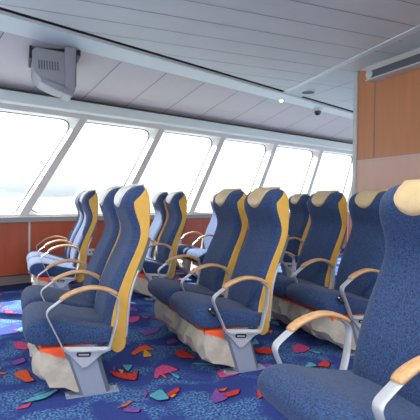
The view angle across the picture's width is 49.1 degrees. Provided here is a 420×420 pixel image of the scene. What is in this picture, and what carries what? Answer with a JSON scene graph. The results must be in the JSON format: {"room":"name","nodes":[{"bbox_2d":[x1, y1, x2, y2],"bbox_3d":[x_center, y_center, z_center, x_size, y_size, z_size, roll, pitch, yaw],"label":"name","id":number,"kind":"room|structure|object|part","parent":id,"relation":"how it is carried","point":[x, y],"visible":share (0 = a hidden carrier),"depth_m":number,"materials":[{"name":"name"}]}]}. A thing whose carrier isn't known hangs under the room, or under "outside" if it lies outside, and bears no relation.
{"room":"ship interior","nodes":[
{"label":"ship interior","id":0,"kind":"room"},
{"bbox_2d":[0,214,350,275],"bbox_3d":[-0.327,0.477,7.855,14.500,0.680,0.030,-1,2,-41],"label":"wall panel","id":1,"kind":"object","parent":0,"point":[14,235],"visible":0.33,"depth_m":6.13,"materials":[{"name":"red laminate"}]},
{"bbox_2d":[28,222,29,272],"bbox_3d":[-2.376,0.496,6.051,0.024,0.678,0.010,-1,2,-41],"label":"trim","id":2,"kind":"structure","parent":1,"relation":"attached to","point":[28,222],"depth_m":6.04,"materials":[{"name":"grey metal"}]},
{"bbox_2d":[87,248,94,254],"bbox_3d":[-1.712,0.604,6.619,0.104,0.095,0.020,-1,2,-41],"label":"wall socket","id":3,"kind":"object","parent":1,"relation":"attached to","point":[90,251],"visible":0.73,"depth_m":6.61,"materials":[{"name":"white plastic"}]},
{"bbox_2d":[0,243,346,285],"bbox_3d":[-0.324,0.880,7.856,14.500,0.115,0.032,-1,2,-41],"label":"baseboard","id":4,"kind":"structure","parent":1,"relation":"attached to","point":[10,280],"depth_m":5.94,"materials":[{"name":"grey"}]},
{"bbox_2d":[0,31,352,142],"bbox_3d":[0.077,-1.704,7.664,14.325,0.342,1.408,-1,2,-44],"label":"ceiling","id":5,"kind":"structure","parent":0,"point":[127,81],"depth_m":6.77,"materials":[{"name":"white"}]},
{"bbox_2d":[0,32,351,134],"bbox_3d":[0.284,-1.678,7.472,8.661,0.304,1.235,-1,2,-41],"label":"trim","id":6,"kind":"structure","parent":5,"relation":"attached to","point":[3,32],"depth_m":6.84,"materials":[{"name":"grey"}]},
{"bbox_2d":[0,103,352,216],"bbox_3d":[-0.360,-0.744,7.880,14.500,1.640,0.170,-1,2,-41],"label":"window frame","id":7,"kind":"structure","parent":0,"point":[76,121],"depth_m":7.32,"materials":[{"name":"white paint"}]},
{"bbox_2d":[0,111,68,213],"bbox_3d":[-2.741,-0.614,5.920,1.948,1.336,0.020,-1,2,-41],"label":"window","id":8,"kind":"structure","parent":7,"relation":"in","point":[0,111],"depth_m":6.26,"materials":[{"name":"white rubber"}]},
{"bbox_2d":[32,122,148,212],"bbox_3d":[-1.703,-0.624,6.823,1.898,1.336,0.020,-1,2,-41],"label":"window","id":9,"kind":"structure","parent":7,"relation":"in","point":[86,122],"depth_m":7.08,"materials":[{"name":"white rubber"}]},
{"bbox_2d":[0,211,349,222],"bbox_3d":[-0.321,0.105,7.845,14.500,0.065,0.095,-1,2,-41],"label":"trim","id":10,"kind":"structure","parent":7,"relation":"attached to","point":[25,219],"depth_m":6.20,"materials":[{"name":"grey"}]},
{"bbox_2d":[0,86,352,151],"bbox_3d":[-0.274,-1.451,7.773,14.500,0.170,0.130,-1,2,-41],"label":"trim","id":11,"kind":"structure","parent":7,"relation":"attached to","point":[12,97],"depth_m":7.14,"materials":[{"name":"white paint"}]},
{"bbox_2d":[150,132,211,211],"bbox_3d":[-0.663,-0.633,7.727,1.839,1.336,0.020,-1,2,-41],"label":"window","id":12,"kind":"structure","parent":7,"relation":"in","point":[164,132],"depth_m":8.09,"materials":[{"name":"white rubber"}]},
{"bbox_2d":[195,140,265,210],"bbox_3d":[0.400,-0.643,8.651,1.905,1.336,0.020,-1,2,-41],"label":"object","id":13,"kind":"structure","parent":7,"relation":"in","point":[227,140],"depth_m":9.09,"materials":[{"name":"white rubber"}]},
{"bbox_2d":[277,146,312,193],"bbox_3d":[1.539,-0.654,9.642,1.978,1.336,0.020,-1,2,-41],"label":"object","id":14,"kind":"structure","parent":7,"relation":"in","point":[277,146],"depth_m":10.12,"materials":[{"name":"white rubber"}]},
{"bbox_2d":[323,152,351,192],"bbox_3d":[2.738,-0.665,10.685,1.999,1.338,0.020,-1,2,-41],"label":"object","id":15,"kind":"structure","parent":7,"relation":"in","point":[323,152],"depth_m":11.18,"materials":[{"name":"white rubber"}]},
{"bbox_2d":[0,248,353,419],"bbox_3d":[1.916,1.034,4.458,14.000,0.010,13.669,0,1,-23],"label":"floor","id":16,"kind":"structure","parent":0,"point":[156,375],"depth_m":2.90,"materials":[{"name":"blue carpet"}]},
{"bbox_2d":[31,275,55,286],"bbox_3d":[-1.767,0.836,5.075,0.396,0.288,0.530,0,1,-23],"label":"bag","id":17,"kind":"object","parent":16,"relation":"on","point":[43,280],"visible":0.18,"depth_m":4.82,"materials":[{"name":"beige fabric"}]},
{"bbox_2d":[27,342,89,391],"bbox_3d":[-0.907,0.897,2.812,0.386,0.288,0.530,0,1,-23],"label":"bag","id":18,"kind":"object","parent":16,"relation":"on","point":[50,364],"visible":0.41,"depth_m":2.55,"materials":[{"name":"beige fabric"}]},
{"bbox_2d":[26,190,98,289],"bbox_3d":[-1.757,0.371,5.393,0.724,1.215,1.256,0,1,-23],"label":"seat","id":19,"kind":"object","parent":16,"relation":"on","point":[79,239],"visible":0.94,"depth_m":5.01,"materials":[{"name":"blue fabric"}]},
{"bbox_2d":[26,251,65,262],"bbox_3d":[-1.973,0.599,5.633,0.512,0.184,0.536,0,1,-23],"label":"seat cushion","id":20,"kind":"object","parent":19,"relation":"on","point":[31,254],"depth_m":5.49,"materials":[{"name":"blue fabric"}]},
{"bbox_2d":[27,256,78,275],"bbox_3d":[-1.740,0.614,5.080,0.512,0.184,0.536,0,1,-23],"label":"seat cushion","id":21,"kind":"object","parent":19,"relation":"on","point":[35,266],"depth_m":4.85,"materials":[{"name":"blue fabric"}]},
{"bbox_3d":[-1.568,0.563,4.826,0.396,0.347,0.048,0,1,-23],"label":"armrest","id":22,"kind":"part","parent":19,"relation":"part of","materials":[{"name":"grey paint"}]},
{"bbox_3d":[-1.550,0.757,4.846,0.264,0.128,0.012,0,1,-23],"label":"bracket plate","id":23,"kind":"part","parent":19,"relation":"part of","materials":[{"name":"grey paint"}]},
{"bbox_3d":[-1.679,0.220,5.747,0.258,0.902,0.460,0,1,-23],"label":"backrest","id":24,"kind":"part","parent":19,"relation":"part of","materials":[{"name":"blue fabric"}]},
{"bbox_3d":[-1.446,0.235,5.194,0.258,0.902,0.460,0,1,-23],"label":"backrest","id":25,"kind":"part","parent":19,"relation":"part of","materials":[{"name":"blue fabric"}]},
{"bbox_3d":[-1.348,0.292,5.024,0.237,0.978,0.074,0,1,-23],"label":"panel","id":26,"kind":"part","parent":19,"relation":"part of","materials":[{"name":"yellow plastic"}]},
{"bbox_2d":[21,183,150,398],"bbox_3d":[-0.894,0.432,3.131,0.724,1.215,1.256,0,1,-23],"label":"seat","id":27,"kind":"object","parent":16,"relation":"on","point":[98,311],"visible":1,"depth_m":2.74,"materials":[{"name":"blue fabric"}]},
{"bbox_2d":[21,285,94,310],"bbox_3d":[-1.111,0.660,3.371,0.512,0.184,0.536,0,1,-23],"label":"seat cushion","id":28,"kind":"object","parent":27,"relation":"on","point":[86,299],"depth_m":3.23,"materials":[{"name":"blue fabric"}]},
{"bbox_3d":[-1.172,0.594,3.669,0.396,0.347,0.048,0,1,-23],"label":"armrest","id":29,"kind":"part","parent":27,"relation":"part of","materials":[{"name":"grey paint"}]},
{"bbox_2d":[22,301,114,345],"bbox_3d":[-0.877,0.675,2.819,0.512,0.184,0.536,0,1,-23],"label":"seat cushion","id":30,"kind":"object","parent":27,"relation":"on","point":[74,325],"depth_m":2.62,"materials":[{"name":"blue fabric"}]},
{"bbox_3d":[-0.938,0.609,3.117,0.396,0.347,0.048,0,1,-23],"label":"armrest","id":31,"kind":"part","parent":27,"relation":"part of","materials":[{"name":"grey paint"}]},
{"bbox_3d":[-0.705,0.624,2.564,0.396,0.347,0.048,0,1,-23],"label":"armrest","id":32,"kind":"part","parent":27,"relation":"part of","materials":[{"name":"grey paint"}]},
{"bbox_3d":[-0.688,0.818,2.584,0.264,0.128,0.012,0,1,-23],"label":"bracket plate","id":33,"kind":"part","parent":27,"relation":"part of","materials":[{"name":"grey paint"}]},
{"bbox_3d":[-0.681,1.046,2.656,0.296,0.014,0.094,0,1,-23],"label":"foot plate","id":34,"kind":"part","parent":27,"relation":"part of","materials":[{"name":"grey metal"}]},
{"bbox_3d":[-0.817,0.281,3.485,0.258,0.902,0.460,0,1,-23],"label":"backrest","id":35,"kind":"part","parent":27,"relation":"part of","materials":[{"name":"blue fabric"}]},
{"bbox_3d":[-0.718,0.338,3.315,0.237,0.978,0.074,0,1,-23],"label":"panel","id":36,"kind":"part","parent":27,"relation":"part of","materials":[{"name":"blue fabric"}]},
{"bbox_3d":[-0.583,0.296,2.932,0.258,0.902,0.460,0,1,-23],"label":"backrest","id":37,"kind":"part","parent":27,"relation":"part of","materials":[{"name":"blue fabric"}]},
{"bbox_3d":[-0.485,0.353,2.763,0.237,0.978,0.074,0,1,-23],"label":"panel","id":38,"kind":"part","parent":27,"relation":"part of","materials":[{"name":"fabric"}]},
{"bbox_2d":[133,273,154,295],"bbox_3d":[-0.809,0.840,5.350,0.382,0.288,0.530,0,1,-23],"label":"bag","id":39,"kind":"object","parent":16,"relation":"on","point":[141,284],"visible":0.23,"depth_m":5.09,"materials":[{"name":"beige fabric"}]},
{"bbox_2d":[140,191,186,299],"bbox_3d":[-0.798,0.375,5.667,0.724,1.215,1.256,0,1,-23],"label":"seat","id":40,"kind":"object","parent":16,"relation":"on","point":[166,231],"visible":0.56,"depth_m":5.32,"materials":[{"name":"blue fabric"}]},
{"bbox_2d":[140,258,168,272],"bbox_3d":[-0.781,0.618,5.355,0.512,0.184,0.536,0,1,-23],"label":"seat cushion","id":41,"kind":"object","parent":40,"relation":"on","point":[149,265],"depth_m":5.16,"materials":[{"name":"blue fabric"}]},
{"bbox_3d":[-0.592,0.761,5.121,0.264,0.128,0.012,0,1,-23],"label":"bracket plate","id":42,"kind":"part","parent":40,"relation":"part of","materials":[{"name":"grey paint"}]},
{"bbox_3d":[-0.721,0.224,6.021,0.258,0.902,0.460,0,1,-23],"label":"backrest","id":43,"kind":"part","parent":40,"relation":"part of","materials":[{"name":"blue fabric"}]},
{"bbox_3d":[-0.609,0.567,5.101,0.396,0.347,0.048,0,1,-23],"label":"armrest","id":44,"kind":"part","parent":40,"relation":"part of","materials":[{"name":"grey paint"}]},
{"bbox_3d":[-0.622,0.281,5.852,0.237,0.978,0.074,0,1,-23],"label":"panel","id":45,"kind":"part","parent":40,"relation":"part of","materials":[{"name":"fabric"}]},
{"bbox_3d":[-0.487,0.239,5.469,0.258,0.902,0.460,0,1,-23],"label":"backrest","id":46,"kind":"part","parent":40,"relation":"part of","materials":[{"name":"blue fabric"}]},
{"bbox_3d":[-0.389,0.296,5.299,0.237,0.978,0.074,0,1,-23],"label":"panel","id":47,"kind":"part","parent":40,"relation":"part of","materials":[{"name":"fabric"}]},
{"bbox_2d":[154,299,178,332],"bbox_3d":[-0.235,0.882,3.747,0.376,0.288,0.530,0,1,-23],"label":"bag","id":48,"kind":"object","parent":16,"relation":"on","point":[164,313],"visible":0.34,"depth_m":3.57,"materials":[{"name":"beige fabric"}]},
{"bbox_2d":[176,257,192,274],"bbox_3d":[-0.261,0.816,6.666,0.387,0.288,0.530,0,1,-23],"label":"bag","id":49,"kind":"object","parent":16,"relation":"on","point":[184,263],"visible":0.39,"depth_m":6.47,"materials":[{"name":"beige fabric"}]},
{"bbox_2d":[190,260,201,277],"bbox_3d":[-0.024,0.831,6.115,0.398,0.288,0.530,0,1,-23],"label":"bag","id":50,"kind":"object","parent":16,"relation":"on","point":[194,264],"visible":0.15,"depth_m":6.13,"materials":[{"name":"beige fabric"}]},
{"bbox_2d":[177,193,216,274],"bbox_3d":[-0.014,0.366,6.432,0.724,1.215,1.256,0,1,-23],"label":"seat","id":51,"kind":"object","parent":16,"relation":"on","point":[200,253],"visible":0.33,"depth_m":6.65,"materials":[{"name":"blue fabric"}]},
{"bbox_2d":[177,244,206,257],"bbox_3d":[-0.231,0.594,6.673,0.512,0.184,0.536,0,1,-23],"label":"seat cushion","id":52,"kind":"object","parent":51,"relation":"on","point":[182,249],"depth_m":6.49,"materials":[{"name":"blue fabric"}]},
{"bbox_2d":[187,248,206,262],"bbox_3d":[0.003,0.609,6.120,0.512,0.184,0.536,0,1,-23],"label":"seat cushion","id":53,"kind":"object","parent":51,"relation":"on","point":[199,253],"depth_m":5.93,"materials":[{"name":"blue fabric"}]},
{"bbox_3d":[0.063,0.215,6.787,0.258,0.902,0.460,0,1,-23],"label":"backrest","id":54,"kind":"part","parent":51,"relation":"part of","materials":[{"name":"blue fabric"}]},
{"bbox_2d":[176,315,242,366],"bbox_3d":[-0.003,0.897,3.194,0.389,0.288,0.530,0,1,-23],"label":"bag","id":55,"kind":"object","parent":16,"relation":"on","point":[211,345],"visible":0.59,"depth_m":2.95,"materials":[{"name":"beige fabric"}]},
{"bbox_2d":[147,187,289,374],"bbox_3d":[0.009,0.433,3.512,0.724,1.215,1.256,0,1,-23],"label":"seat","id":56,"kind":"object","parent":16,"relation":"on","point":[234,286],"visible":1,"depth_m":3.20,"materials":[{"name":"blue fabric"}]},
{"bbox_3d":[-0.269,0.595,4.051,0.396,0.347,0.048,0,1,-23],"label":"armrest","id":57,"kind":"part","parent":56,"relation":"part of","materials":[{"name":"grey paint"}]},
{"bbox_2d":[147,278,223,305],"bbox_3d":[-0.208,0.661,3.752,0.512,0.184,0.536,0,1,-23],"label":"seat cushion","id":58,"kind":"object","parent":56,"relation":"on","point":[162,289],"depth_m":3.63,"materials":[{"name":"blue fabric"}]},
{"bbox_3d":[-0.035,0.610,3.498,0.396,0.347,0.048,0,1,-23],"label":"armrest","id":59,"kind":"part","parent":56,"relation":"part of","materials":[{"name":"grey paint"}]},
{"bbox_3d":[0.014,0.641,2.877,0.053,0.055,0.025,1,1,22],"label":"recline lever","id":60,"kind":"part","parent":56,"relation":"part of","materials":[{"name":"black plastic"}]},
{"bbox_2d":[169,291,261,327],"bbox_3d":[0.025,0.676,3.200,0.512,0.184,0.536,0,1,-23],"label":"seat cushion","id":61,"kind":"object","parent":56,"relation":"on","point":[243,309],"depth_m":3.02,"materials":[{"name":"blue fabric"}]},
{"bbox_3d":[0.086,0.282,3.866,0.258,0.902,0.460,0,1,-23],"label":"backrest","id":62,"kind":"part","parent":56,"relation":"part of","materials":[{"name":"blue fabric"}]},
{"bbox_3d":[0.185,0.339,3.696,0.237,0.978,0.074,0,1,-23],"label":"panel","id":63,"kind":"part","parent":56,"relation":"part of","materials":[{"name":"yellow plastic"}]},
{"bbox_3d":[0.198,0.625,2.946,0.396,0.347,0.048,0,1,-23],"label":"armrest","id":64,"kind":"part","parent":56,"relation":"part of","materials":[{"name":"grey paint"}]},
{"bbox_3d":[0.222,1.046,3.038,0.296,0.014,0.094,0,1,-23],"label":"foot plate","id":65,"kind":"part","parent":56,"relation":"part of","materials":[{"name":"grey metal"}]},
{"bbox_3d":[0.215,0.819,2.966,0.264,0.128,0.012,0,1,-23],"label":"bracket plate","id":66,"kind":"part","parent":56,"relation":"part of","materials":[{"name":"grey paint"}]},
{"bbox_3d":[0.320,0.297,3.314,0.258,0.902,0.460,0,1,-23],"label":"backrest","id":67,"kind":"part","parent":56,"relation":"part of","materials":[{"name":"blue fabric"}]},
{"bbox_3d":[0.418,0.354,3.144,0.237,0.978,0.074,0,1,-23],"label":"panel","id":68,"kind":"part","parent":56,"relation":"part of","materials":[{"name":"yellow plastic"}]},
{"bbox_2d":[271,293,296,323],"bbox_3d":[0.679,0.883,4.133,0.383,0.288,0.530,0,1,-23],"label":"bag","id":69,"kind":"object","parent":16,"relation":"on","point":[282,306],"visible":0.35,"depth_m":3.90,"materials":[{"name":"beige fabric"}]},
{"bbox_2d":[280,194,310,276],"bbox_3d":[0.880,0.369,6.680,0.724,1.215,1.256,0,1,-23],"label":"seat","id":70,"kind":"object","parent":16,"relation":"on","point":[299,221],"visible":0.25,"depth_m":6.32,"materials":[{"name":"blue fabric"}]},
{"bbox_3d":[1.087,0.756,6.133,0.264,0.128,0.012,0,1,-23],"label":"bracket plate","id":71,"kind":"part","parent":70,"relation":"part of","materials":[{"name":"grey paint"}]},
{"bbox_2d":[283,254,298,261],"bbox_3d":[0.897,0.613,6.368,0.512,0.184,0.536,0,1,-23],"label":"seat cushion","id":72,"kind":"object","parent":70,"relation":"on","point":[286,258],"depth_m":6.15,"materials":[{"name":"blue fabric"}]},
{"bbox_3d":[1.191,0.234,6.481,0.258,0.902,0.460,0,1,-23],"label":"backrest","id":73,"kind":"part","parent":70,"relation":"part of","materials":[{"name":"blue fabric"}]},
{"bbox_3d":[1.289,0.291,6.312,0.237,0.978,0.074,0,1,-23],"label":"panel","id":74,"kind":"part","parent":70,"relation":"part of","materials":[{"name":"fabric"}]},
{"bbox_2d":[291,302,360,349],"bbox_3d":[0.912,0.898,3.580,0.392,0.288,0.530,0,1,-23],"label":"bag","id":75,"kind":"object","parent":16,"relation":"on","point":[331,329],"visible":0.45,"depth_m":3.36,"materials":[{"name":"beige fabric"}]},
{"bbox_2d":[271,189,387,355],"bbox_3d":[0.921,0.433,3.897,0.724,1.215,1.256,0,1,-23],"label":"seat","id":76,"kind":"object","parent":16,"relation":"on","point":[311,284],"visible":0.83,"depth_m":3.77,"materials":[{"name":"blue fabric"}]},
{"bbox_3d":[0.643,0.596,4.436,0.396,0.347,0.048,0,1,-23],"label":"armrest","id":77,"kind":"part","parent":76,"relation":"part of","materials":[{"name":"grey paint"}]},
{"bbox_2d":[273,274,327,296],"bbox_3d":[0.704,0.661,4.138,0.512,0.184,0.536,0,1,-23],"label":"seat cushion","id":78,"kind":"object","parent":76,"relation":"on","point":[281,283],"depth_m":4.01,"materials":[{"name":"blue fabric"}]},
{"bbox_3d":[0.876,0.611,3.883,0.396,0.347,0.048,0,1,-23],"label":"armrest","id":79,"kind":"part","parent":76,"relation":"part of","materials":[{"name":"grey paint"}]},
{"bbox_3d":[0.998,0.283,4.251,0.258,0.902,0.460,0,1,-23],"label":"backrest","id":80,"kind":"part","parent":76,"relation":"part of","materials":[{"name":"blue fabric"}]},
{"bbox_2d":[286,283,368,313],"bbox_3d":[0.938,0.676,3.585,0.512,0.184,0.536,0,1,-23],"label":"seat cushion","id":81,"kind":"object","parent":76,"relation":"on","point":[357,294],"depth_m":3.41,"materials":[{"name":"blue fabric"}]},
{"bbox_3d":[1.097,0.340,4.082,0.237,0.978,0.074,0,1,-23],"label":"panel","id":82,"kind":"part","parent":76,"relation":"part of","materials":[{"name":"blue fabric"}]},
{"bbox_3d":[1.110,0.626,3.331,0.396,0.347,0.048,0,1,-23],"label":"armrest","id":83,"kind":"part","parent":76,"relation":"part of","materials":[{"name":"grey paint"}]},
{"bbox_3d":[1.127,0.820,3.351,0.264,0.128,0.012,0,1,-23],"label":"bracket plate","id":84,"kind":"part","parent":76,"relation":"part of","materials":[{"name":"grey paint"}]},
{"bbox_3d":[1.232,0.298,3.699,0.258,0.902,0.460,0,1,-23],"label":"backrest","id":85,"kind":"part","parent":76,"relation":"part of","materials":[{"name":"blue fabric"}]},
{"bbox_2d":[257,179,419,419],"bbox_3d":[0.730,0.487,1.483,0.724,1.215,1.256,0,1,-23],"label":"seat","id":86,"kind":"object","parent":16,"relation":"on","point":[383,383],"visible":1,"depth_m":1.82,"materials":[{"name":"blue fabric"}]},
{"bbox_3d":[0.452,0.649,2.022,0.396,0.347,0.048,0,1,-23],"label":"armrest","id":87,"kind":"part","parent":86,"relation":"part of","materials":[{"name":"grey paint"}]},
{"bbox_2d":[257,364,419,419],"bbox_3d":[0.513,0.715,1.724,0.512,0.184,0.536,0,1,-23],"label":"seat cushion","id":88,"kind":"object","parent":86,"relation":"on","point":[299,392],"depth_m":1.66,"materials":[{"name":"blue fabric"}]},
{"bbox_3d":[0.807,0.336,1.838,0.258,0.902,0.460,0,1,-23],"label":"backrest","id":89,"kind":"part","parent":86,"relation":"part of","materials":[{"name":"blue fabric"}]},
{"bbox_3d":[0.685,0.664,1.469,0.396,0.347,0.048,0,1,-23],"label":"armrest","id":90,"kind":"part","parent":86,"relation":"part of","materials":[{"name":"grey paint"}]},
{"bbox_2d":[0,0,419,110],"bbox_3d":[1.852,-1.782,3.586,14.200,0.042,12.254,0,1,-23],"label":"ceiling","id":91,"kind":"structure","parent":0,"point":[396,11],"depth_m":4.62,"materials":[{"name":"white metal"}]},
{"bbox_2d":[0,7,352,111],"bbox_3d":[0.569,-1.906,6.626,15.369,0.120,0.107,-1,2,-45],"label":"trim","id":92,"kind":"structure","parent":91,"relation":"attached to","point":[1,8],"depth_m":5.32,"materials":[{"name":"grey metal"}]},
{"bbox_2d":[0,10,352,118],"bbox_3d":[0.392,-1.841,6.867,15.394,0.035,0.537,-1,2,-45],"label":"ceiling beam","id":93,"kind":"structure","parent":91,"relation":"attached to","point":[11,23],"depth_m":5.41,"materials":[{"name":"white metal"}]},
{"bbox_2d":[28,45,80,101],"bbox_3d":[-1.771,-1.551,5.237,0.542,0.588,0.598,0,1,-23],"label":"television","id":94,"kind":"object","parent":93,"relation":"hanging from","point":[53,71],"visible":0.91,"depth_m":5.02,"materials":[{"name":"grey plastic"}]},
{"bbox_2d":[313,107,321,115],"bbox_3d":[1.948,-1.771,8.321,0.160,0.138,0.160,0,1,-23],"label":"dome camera","id":95,"kind":"object","parent":93,"relation":"attached to","point":[317,110],"visible":1,"depth_m":8.27,"materials":[{"name":"grey paint"}]},
{"bbox_2d":[3,0,417,103],"bbox_3d":[1.676,-1.751,3.103,13.500,0.001,10.500,0,1,-23],"label":"trim","id":96,"kind":"structure","parent":91,"relation":"attached to","point":[81,0],"depth_m":4.62,"materials":[{"name":"grey metal"}]},
{"bbox_2d":[300,89,315,93],"bbox_3d":[1.529,-1.835,7.154,0.250,0.025,0.250,0,1,-23],"label":"ceiling speaker","id":97,"kind":"object","parent":91,"relation":"attached to","point":[307,91],"visible":1,"depth_m":7.09,"materials":[{"name":"white paint"}]},
{"bbox_2d":[302,91,314,93],"bbox_3d":[1.529,-1.826,7.154,0.200,0.006,0.200,0,1,-23],"label":"grille","id":98,"kind":"object","parent":97,"relation":"attached to","point":[303,92],"depth_m":7.13,"materials":[{"name":"grey metal"}]},
{"bbox_2d":[285,25,419,91],"bbox_3d":[1.830,-1.793,5.158,0.100,0.012,4.194,0,1,-18],"label":"trim","id":99,"kind":"structure","parent":91,"relation":"attached to","point":[417,28],"depth_m":5.30,"materials":[{"name":"white paint"}]},
{"bbox_2d":[356,68,419,192],"bbox_3d":[3.097,-0.340,3.378,0.086,2.830,5.830,0,1,-23],"label":"wall","id":100,"kind":"structure","parent":0,"point":[397,98],"depth_m":5.53,"materials":[{"name":"brown wood"}]},
{"bbox_2d":[351,71,358,228],"bbox_3d":[1.953,-0.424,6.096,0.120,2.850,0.070,0,1,-23],"label":"trim","id":101,"kind":"structure","parent":100,"relation":"attached to","point":[356,74],"depth_m":6.04,"materials":[{"name":"grey metal"}]},
{"bbox_2d":[373,82,375,158],"bbox_3d":[2.064,-1.181,5.745,0.028,1.078,0.014,0,1,-23],"label":"trim","id":102,"kind":"structure","parent":100,"relation":"attached to","point":[375,82],"depth_m":5.74,"materials":[{"name":"grey"}]},
{"bbox_2d":[356,154,419,161],"bbox_3d":[3.083,-0.570,3.366,0.062,0.014,5.830,0,1,-23],"label":"trim","id":103,"kind":"structure","parent":100,"relation":"attached to","point":[412,154],"depth_m":5.52,"materials":[{"name":"grey metal"}]},
{"bbox_2d":[360,47,419,70],"bbox_3d":[3.075,-1.702,3.326,0.050,0.105,5.820,0,1,-23],"label":"trim","id":104,"kind":"structure","parent":100,"relation":"attached to","point":[415,51],"depth_m":5.42,"materials":[{"name":"white metal"}]},
{"bbox_2d":[365,53,419,81],"bbox_3d":[2.861,-1.596,3.619,0.145,0.126,4.521,0,1,-23],"label":"housing","id":105,"kind":"object","parent":100,"relation":"attached to","point":[413,62],"visible":1,"depth_m":5.28,"materials":[{"name":"grey plastic"}]},
{"bbox_3d":[2.861,-1.541,3.620,0.145,0.016,4.520,0,1,-23],"label":"rail","id":106,"kind":"part","parent":105,"relation":"part of","materials":[{"name":"grey metal"}]},
{"label":"outside","id":107,"kind":"structure","parent":0,"visible":0},
{"bbox_2d":[0,197,210,199],"bbox_3d":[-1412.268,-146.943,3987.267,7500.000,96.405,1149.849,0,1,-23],"label":"hills","id":108,"kind":"structure","parent":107,"point":[0,197],"depth_m":3589.44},
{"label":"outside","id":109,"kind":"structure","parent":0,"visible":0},
{"bbox_2d":[0,198,211,212],"bbox_3d":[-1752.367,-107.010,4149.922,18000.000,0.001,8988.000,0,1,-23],"label":"sea","id":110,"kind":"structure","parent":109,"point":[7,205],"depth_m":369.83,"materials":[{"name":"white liquid"}]}
]}

